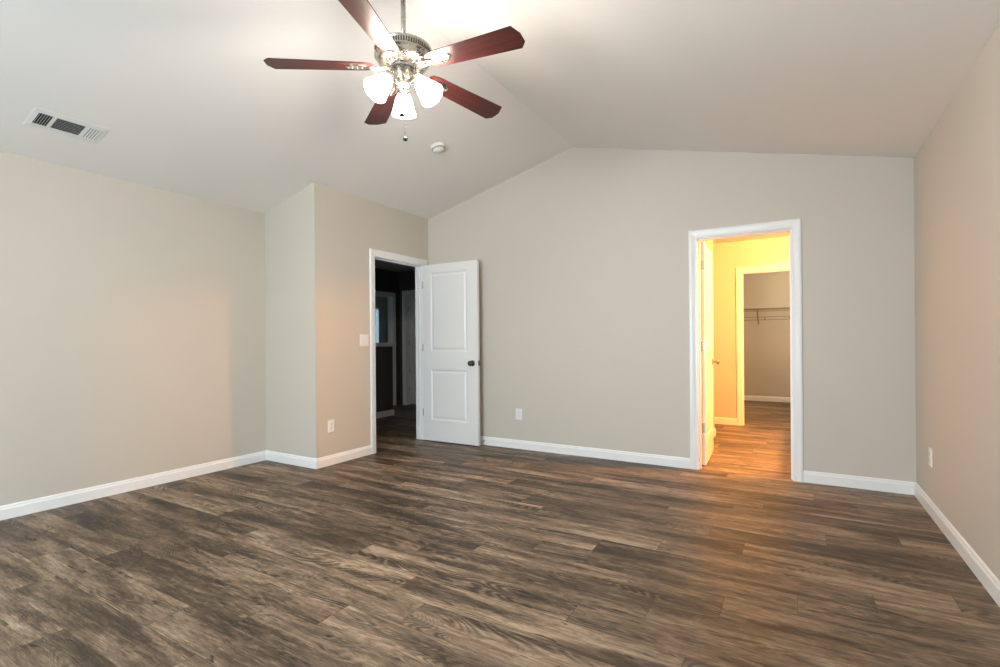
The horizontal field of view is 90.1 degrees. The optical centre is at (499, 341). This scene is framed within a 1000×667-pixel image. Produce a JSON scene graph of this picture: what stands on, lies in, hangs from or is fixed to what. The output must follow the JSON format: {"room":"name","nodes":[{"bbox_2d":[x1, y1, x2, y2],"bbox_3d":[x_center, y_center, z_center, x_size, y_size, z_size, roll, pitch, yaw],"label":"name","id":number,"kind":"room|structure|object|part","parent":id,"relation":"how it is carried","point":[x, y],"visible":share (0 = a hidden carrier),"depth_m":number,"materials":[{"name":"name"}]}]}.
{"room":"empty bedroom","nodes":[
{"label":"empty bedroom","id":0,"kind":"room"},
{"bbox_2d":[0,151,266,505],"bbox_3d":[-3.708,-0.054,2.627,0.115,2.442,5.564,0,0,31],"label":"wall","id":1,"kind":"structure","parent":0,"point":[133,315],"depth_m":3.83,"materials":[{"name":"beige paint"}]},
{"bbox_2d":[0,450,266,520],"bbox_3d":[-3.643,1.120,2.594,0.014,0.092,5.334,0,0,31],"label":"baseboard","id":2,"kind":"structure","parent":1,"relation":"attached to","point":[8,511],"depth_m":3.81,"materials":[{"name":"white wood"}]},
{"bbox_2d":[265,188,307,456],"bbox_3d":[-2.006,-0.146,4.785,0.609,2.599,0.115,0,0,31],"label":"wall","id":3,"kind":"structure","parent":0,"point":[285,224],"depth_m":4.72,"materials":[{"name":"beige paint"}]},
{"bbox_2d":[266,450,315,468],"bbox_3d":[-1.974,1.107,4.696,0.738,0.092,0.014,0,0,31],"label":"baseboard","id":4,"kind":"structure","parent":3,"relation":"attached to","point":[302,461],"depth_m":4.68,"materials":[{"name":"white wood"}]},
{"bbox_2d":[306,182,427,457],"bbox_3d":[-1.310,-0.151,5.250,0.115,2.599,1.626,0,0,31],"label":"wall","id":5,"kind":"structure","parent":0,"point":[342,227],"depth_m":4.79,"materials":[{"name":"beige paint"}]},
{"bbox_2d":[328,419,333,432],"bbox_3d":[-1.578,0.789,4.664,0.008,0.118,0.074,0,0,31],"label":"wall outlet","id":6,"kind":"object","parent":5,"relation":"attached to","point":[330,422],"visible":1,"depth_m":4.66,"materials":[{"name":"white plastic"}]},
{"bbox_2d":[316,445,371,468],"bbox_3d":[-1.491,1.103,4.801,0.014,0.092,0.688,0,0,31],"label":"baseboard","id":7,"kind":"structure","parent":5,"relation":"attached to","point":[321,462],"depth_m":4.77,"materials":[{"name":"white wood"}]},
{"bbox_2d":[360,334,368,345],"bbox_3d":[-1.363,-0.018,5.028,0.018,0.118,0.118,0,0,31],"label":"light switch","id":8,"kind":"object","parent":5,"relation":"attached to","point":[364,338],"visible":1,"depth_m":5.03,"materials":[{"name":"white plastic"}]},
{"bbox_2d":[369,248,426,453],"bbox_3d":[-1.136,0.095,5.522,0.133,2.104,0.922,0,0,31],"label":"door frame","id":9,"kind":"structure","parent":5,"relation":"attached to","point":[374,254],"depth_m":5.63,"materials":[{"name":"white wood"}]},
{"bbox_2d":[422,260,479,445],"bbox_3d":[-0.554,0.122,5.602,0.769,2.016,0.171,0,0,30],"label":"door","id":10,"kind":"structure","parent":5,"relation":"in","point":[451,336],"depth_m":5.57,"materials":[{"name":"white wood"}]},
{"bbox_3d":[-0.316,0.233,5.403,0.064,0.064,0.068,0,0,30],"label":"knob","id":11,"kind":"part","parent":10,"relation":"part of","materials":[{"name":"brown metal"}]},
{"bbox_2d":[375,296,386,342],"bbox_3d":[-3.945,-0.051,9.143,0.115,2.440,5.401,0,0,31],"label":"wall","id":12,"kind":"structure","parent":0,"point":[380,302],"depth_m":11.22,"materials":[{"name":"beige paint"}]},
{"bbox_2d":[375,307,378,342],"bbox_3d":[-2.896,-0.275,10.869,0.090,0.970,0.640,0,0,31],"label":"window","id":13,"kind":"structure","parent":12,"relation":"in","point":[376,308],"depth_m":11.11,"materials":[{"name":"blue glass"}]},
{"bbox_3d":[-2.901,-0.275,10.884,0.005,0.910,0.600,0,0,31],"label":"pane","id":14,"kind":"part","parent":13,"relation":"part of","materials":[{"name":"clear glass"}]},
{"bbox_2d":[375,346,392,411],"bbox_3d":[-1.963,0.601,7.456,0.115,1.105,0.915,0,0,31],"label":"wall","id":15,"kind":"structure","parent":0,"point":[384,354],"depth_m":7.66,"materials":[{"name":"paint"}]},
{"bbox_2d":[376,409,393,418],"bbox_3d":[-1.956,1.107,7.462,0.144,0.092,0.930,0,0,31],"label":"baseboard","id":16,"kind":"structure","parent":15,"relation":"attached to","point":[386,413],"depth_m":7.64,"materials":[{"name":"white wood"}]},
{"bbox_2d":[375,343,395,346],"bbox_3d":[-1.958,0.045,7.473,0.205,0.055,0.955,0,0,31],"label":"trim","id":17,"kind":"structure","parent":15,"relation":"attached to","point":[376,344],"depth_m":7.60,"materials":[{"name":"white wood"}]},
{"bbox_2d":[375,268,399,404],"bbox_3d":[-2.810,-0.060,7.664,0.115,2.440,3.816,0,0,31],"label":"wall","id":18,"kind":"structure","parent":0,"point":[385,280],"depth_m":9.09,"materials":[{"name":"paint"}]},
{"bbox_2d":[375,290,395,405],"bbox_3d":[-2.197,0.133,8.677,0.133,2.044,0.988,0,0,31],"label":"door frame","id":19,"kind":"structure","parent":18,"relation":"attached to","point":[391,297],"depth_m":9.03,"materials":[{"name":"white wood"}]},
{"bbox_2d":[375,260,414,271],"bbox_3d":[-2.212,-1.335,8.108,4.538,0.100,5.401,0,0,31],"label":"ceiling","id":20,"kind":"structure","parent":0,"point":[378,264],"depth_m":8.54,"materials":[{"name":"paint"}]},
{"bbox_2d":[387,295,413,342],"bbox_3d":[-0.720,-0.077,10.311,4.238,2.440,0.100,0,0,31],"label":"wall","id":21,"kind":"structure","parent":0,"point":[411,295],"depth_m":11.34,"materials":[{"name":"beige paint"}]},
{"bbox_2d":[399,270,414,404],"bbox_3d":[-0.781,-0.076,8.612,2.408,2.440,0.115,0,0,31],"label":"wall","id":22,"kind":"structure","parent":0,"point":[406,278],"depth_m":9.15,"materials":[{"name":"paint"}]},
{"bbox_2d":[402,290,414,404],"bbox_3d":[-1.383,0.106,8.959,0.873,2.084,0.133,0,0,31],"label":"door frame","id":23,"kind":"structure","parent":22,"relation":"attached to","point":[405,294],"depth_m":9.12,"materials":[{"name":"white wood"}]},
{"bbox_2d":[409,295,415,403],"bbox_3d":[-1.360,0.144,8.997,0.717,1.985,0.103,0,0,27],"label":"door","id":24,"kind":"structure","parent":22,"relation":"in","point":[412,324],"depth_m":9.14,"materials":[{"name":"white wood"}]},
{"bbox_2d":[0,400,999,666],"bbox_3d":[-1.035,1.186,5.344,9.350,0.080,12.955,0,0,31],"label":"floor","id":25,"kind":"structure","parent":0,"point":[411,552],"depth_m":2.48,"materials":[{"name":"brown wood"}]},
{"bbox_2d":[0,0,999,218],"bbox_3d":[-1.012,-1.643,1.965,5.447,0.811,7.190,0,0,31],"label":"ceiling","id":26,"kind":"structure","parent":0,"point":[190,103],"depth_m":3.09,"materials":[{"name":"paint"}]},
{"bbox_2d":[23,106,109,143],"bbox_3d":[-2.760,-1.375,3.186,0.206,0.056,0.378,0,0,31],"label":"ceiling vent","id":27,"kind":"object","parent":26,"relation":"in","point":[41,118],"visible":1,"depth_m":3.17,"materials":[{"name":"white metal"}]},
{"bbox_2d":[264,0,524,140],"bbox_3d":[-0.454,-1.461,2.553,1.251,0.899,1.289,0,0,31],"label":"ceiling fan","id":28,"kind":"object","parent":26,"relation":"hanging from","point":[405,56],"visible":1,"depth_m":2.48,"materials":[{"name":"dark cherry wood"},{"name":"brushed nickel"},{"name":"frosted white glass"}]},
{"bbox_3d":[-0.901,-1.389,2.503,0.520,0.006,0.139,-3,10,-9],"label":"blade","id":29,"kind":"part","parent":28,"relation":"part of","materials":[{"name":"brown wood"}]},
{"bbox_3d":[-0.571,-1.392,2.162,0.139,0.006,0.520,10,4,10],"label":"blade","id":30,"kind":"part","parent":28,"relation":"part of","materials":[{"name":"brown wood"}]},
{"bbox_3d":[-0.601,-1.267,2.473,0.142,0.144,0.130,0,0,-41],"label":"lamp shade","id":31,"kind":"part","parent":28,"relation":"part of","materials":[{"name":"white glass"}]},
{"bbox_3d":[-0.588,-1.284,2.485,0.068,0.072,0.048,0,0,-41],"label":"bulb","id":32,"kind":"part","parent":28,"relation":"part of","materials":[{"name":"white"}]},
{"bbox_3d":[-0.680,-1.391,2.931,0.139,0.006,0.520,-12,2,-27],"label":"blade","id":33,"kind":"part","parent":28,"relation":"part of","materials":[{"name":"brown wood"}]},
{"bbox_3d":[-0.550,-1.318,2.518,0.094,0.049,0.056,0,0,-41],"label":"lamp arm","id":34,"kind":"part","parent":28,"relation":"part of","materials":[{"name":"silver metal"}]},
{"bbox_3d":[-0.521,-1.268,2.702,0.130,0.144,0.142,0,0,-11],"label":"lamp shade","id":35,"kind":"part","parent":28,"relation":"part of","materials":[{"name":"white glass"}]},
{"bbox_3d":[-0.427,-1.319,2.541,0.094,0.049,0.056,0,0,19],"label":"lamp arm","id":36,"kind":"part","parent":28,"relation":"part of","materials":[{"name":"silver metal"}]},
{"bbox_3d":[-0.379,-1.285,2.524,0.068,0.072,0.048,0,0,19],"label":"bulb","id":37,"kind":"part","parent":28,"relation":"part of","materials":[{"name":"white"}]},
{"bbox_3d":[-0.363,-1.269,2.519,0.142,0.144,0.130,0,0,19],"label":"lamp shade","id":38,"kind":"part","parent":28,"relation":"part of","materials":[{"name":"white glass"}]},
{"bbox_3d":[-0.204,-1.395,2.853,0.520,0.006,0.139,3,-13,-45],"label":"blade","id":39,"kind":"part","parent":28,"relation":"part of","materials":[{"name":"brown wood"}]},
{"bbox_3d":[-0.132,-1.395,2.377,0.520,0.006,0.139,2,-9,27],"label":"blade","id":40,"kind":"part","parent":28,"relation":"part of","materials":[{"name":"brown wood"}]},
{"bbox_2d":[430,142,444,152],"bbox_3d":[-0.548,-1.708,4.399,0.132,0.064,0.132,0,0,-15],"label":"smoke detector","id":41,"kind":"object","parent":26,"relation":"attached to","point":[438,147],"visible":1,"depth_m":4.36,"materials":[{"name":"white plastic"}]},
{"bbox_2d":[428,147,915,481],"bbox_3d":[1.114,-0.423,4.823,4.723,3.104,0.115,0,0,31],"label":"wall","id":42,"kind":"structure","parent":0,"point":[582,254],"depth_m":4.56,"materials":[{"name":"beige paint"}]},
{"bbox_2d":[516,408,521,419],"bbox_3d":[0.199,0.770,5.300,0.074,0.118,0.008,0,0,31],"label":"wall outlet","id":43,"kind":"object","parent":42,"relation":"attached to","point":[518,411],"visible":1,"depth_m":5.30,"materials":[{"name":"white plastic"}]},
{"bbox_2d":[480,436,689,468],"bbox_3d":[0.423,1.088,5.165,2.935,0.092,0.014,0,0,31],"label":"baseboard","id":44,"kind":"structure","parent":42,"relation":"attached to","point":[671,461],"depth_m":4.88,"materials":[{"name":"white wood"}]},
{"bbox_2d":[700,242,719,464],"bbox_3d":[1.990,0.104,4.787,0.171,2.008,0.715,0,0,28],"label":"door","id":45,"kind":"structure","parent":42,"relation":"in","point":[707,361],"depth_m":4.62,"materials":[{"name":"white wood"}]},
{"bbox_3d":[2.171,0.198,5.013,0.068,0.064,0.064,0,0,28],"label":"knob","id":46,"kind":"part","parent":45,"relation":"part of","materials":[{"name":"gold metal"}]},
{"bbox_2d":[688,218,802,481],"bbox_3d":[2.078,0.069,4.253,0.856,2.104,0.151,0,0,31],"label":"door frame","id":47,"kind":"structure","parent":42,"relation":"attached to","point":[793,226],"depth_m":4.12,"materials":[{"name":"white wood"}]},
{"bbox_2d":[803,470,915,494],"bbox_3d":[2.723,1.070,3.800,0.702,0.092,0.014,0,0,31],"label":"baseboard","id":48,"kind":"structure","parent":42,"relation":"attached to","point":[859,482],"depth_m":3.79,"materials":[{"name":"white wood"}]},
{"bbox_2d":[700,240,714,428],"bbox_3d":[2.043,-0.104,6.180,1.108,2.450,0.115,0,0,31],"label":"wall partition","id":49,"kind":"structure","parent":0,"point":[709,243],"depth_m":5.89,"materials":[{"name":"beige paint"}]},
{"bbox_2d":[713,236,788,417],"bbox_3d":[3.331,-0.114,6.613,2.880,2.450,0.115,0,0,31],"label":"wall","id":50,"kind":"structure","parent":0,"point":[727,256],"depth_m":6.70,"materials":[{"name":"beige paint"}]},
{"bbox_2d":[714,417,736,424],"bbox_3d":[2.612,1.071,6.970,1.264,0.092,0.014,0,0,31],"label":"baseboard","id":51,"kind":"structure","parent":50,"relation":"attached to","point":[717,420],"depth_m":6.71,"materials":[{"name":"white wood"}]},
{"bbox_2d":[735,263,789,425],"bbox_3d":[3.546,0.058,6.476,0.860,2.104,0.133,0,0,31],"label":"door frame","id":52,"kind":"structure","parent":50,"relation":"attached to","point":[740,271],"depth_m":6.62,"materials":[{"name":"white wood"}]},
{"bbox_2d":[713,232,788,243],"bbox_3d":[3.458,-1.390,6.846,3.080,0.100,5.765,0,0,31],"label":"ceiling","id":53,"kind":"structure","parent":0,"point":[784,234],"depth_m":6.41,"materials":[{"name":"paint"}]},
{"bbox_2d":[743,271,790,396],"bbox_3d":[4.914,-0.126,9.281,2.880,2.450,0.100,0,0,31],"label":"wall","id":54,"kind":"structure","parent":0,"point":[766,343],"depth_m":9.21,"materials":[{"name":"beige paint"}]},
{"bbox_2d":[744,307,789,323],"bbox_3d":[4.808,-0.465,9.107,2.840,0.284,0.305,0,0,31],"label":"wire shelf","id":55,"kind":"object","parent":54,"relation":"attached to","point":[756,309],"visible":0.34,"depth_m":8.98,"materials":[{"name":"white metal"}]},
{"bbox_3d":[4.738,-0.421,8.989,2.840,0.061,0.008,0,0,31],"label":"hang rail","id":56,"kind":"part","parent":55,"relation":"part of","materials":[{"name":"grey metal"}]},
{"bbox_2d":[744,395,790,401],"bbox_3d":[4.894,1.053,9.232,2.880,0.092,0.014,0,0,31],"label":"baseboard","id":57,"kind":"structure","parent":54,"relation":"attached to","point":[746,397],"depth_m":9.20,"materials":[{"name":"white wood"}]},
{"bbox_2d":[914,25,999,580],"bbox_3d":[1.263,-0.114,0.555,0.115,2.483,7.075,0,0,31],"label":"wall","id":58,"kind":"structure","parent":0,"point":[957,165],"depth_m":2.58,"materials":[{"name":"beige paint"}]},
{"bbox_2d":[929,447,931,466],"bbox_3d":[2.783,0.748,3.226,0.008,0.118,0.074,0,0,31],"label":"wall outlet","id":59,"kind":"object","parent":58,"relation":"attached to","point":[930,449],"visible":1,"depth_m":3.21,"materials":[{"name":"white plastic"}]},
{"bbox_2d":[914,482,999,606],"bbox_3d":[1.246,1.081,0.638,0.014,0.092,6.960,0,0,31],"label":"baseboard","id":60,"kind":"structure","parent":58,"relation":"attached to","point":[990,582],"depth_m":2.57,"materials":[{"name":"white wood"}]}
]}

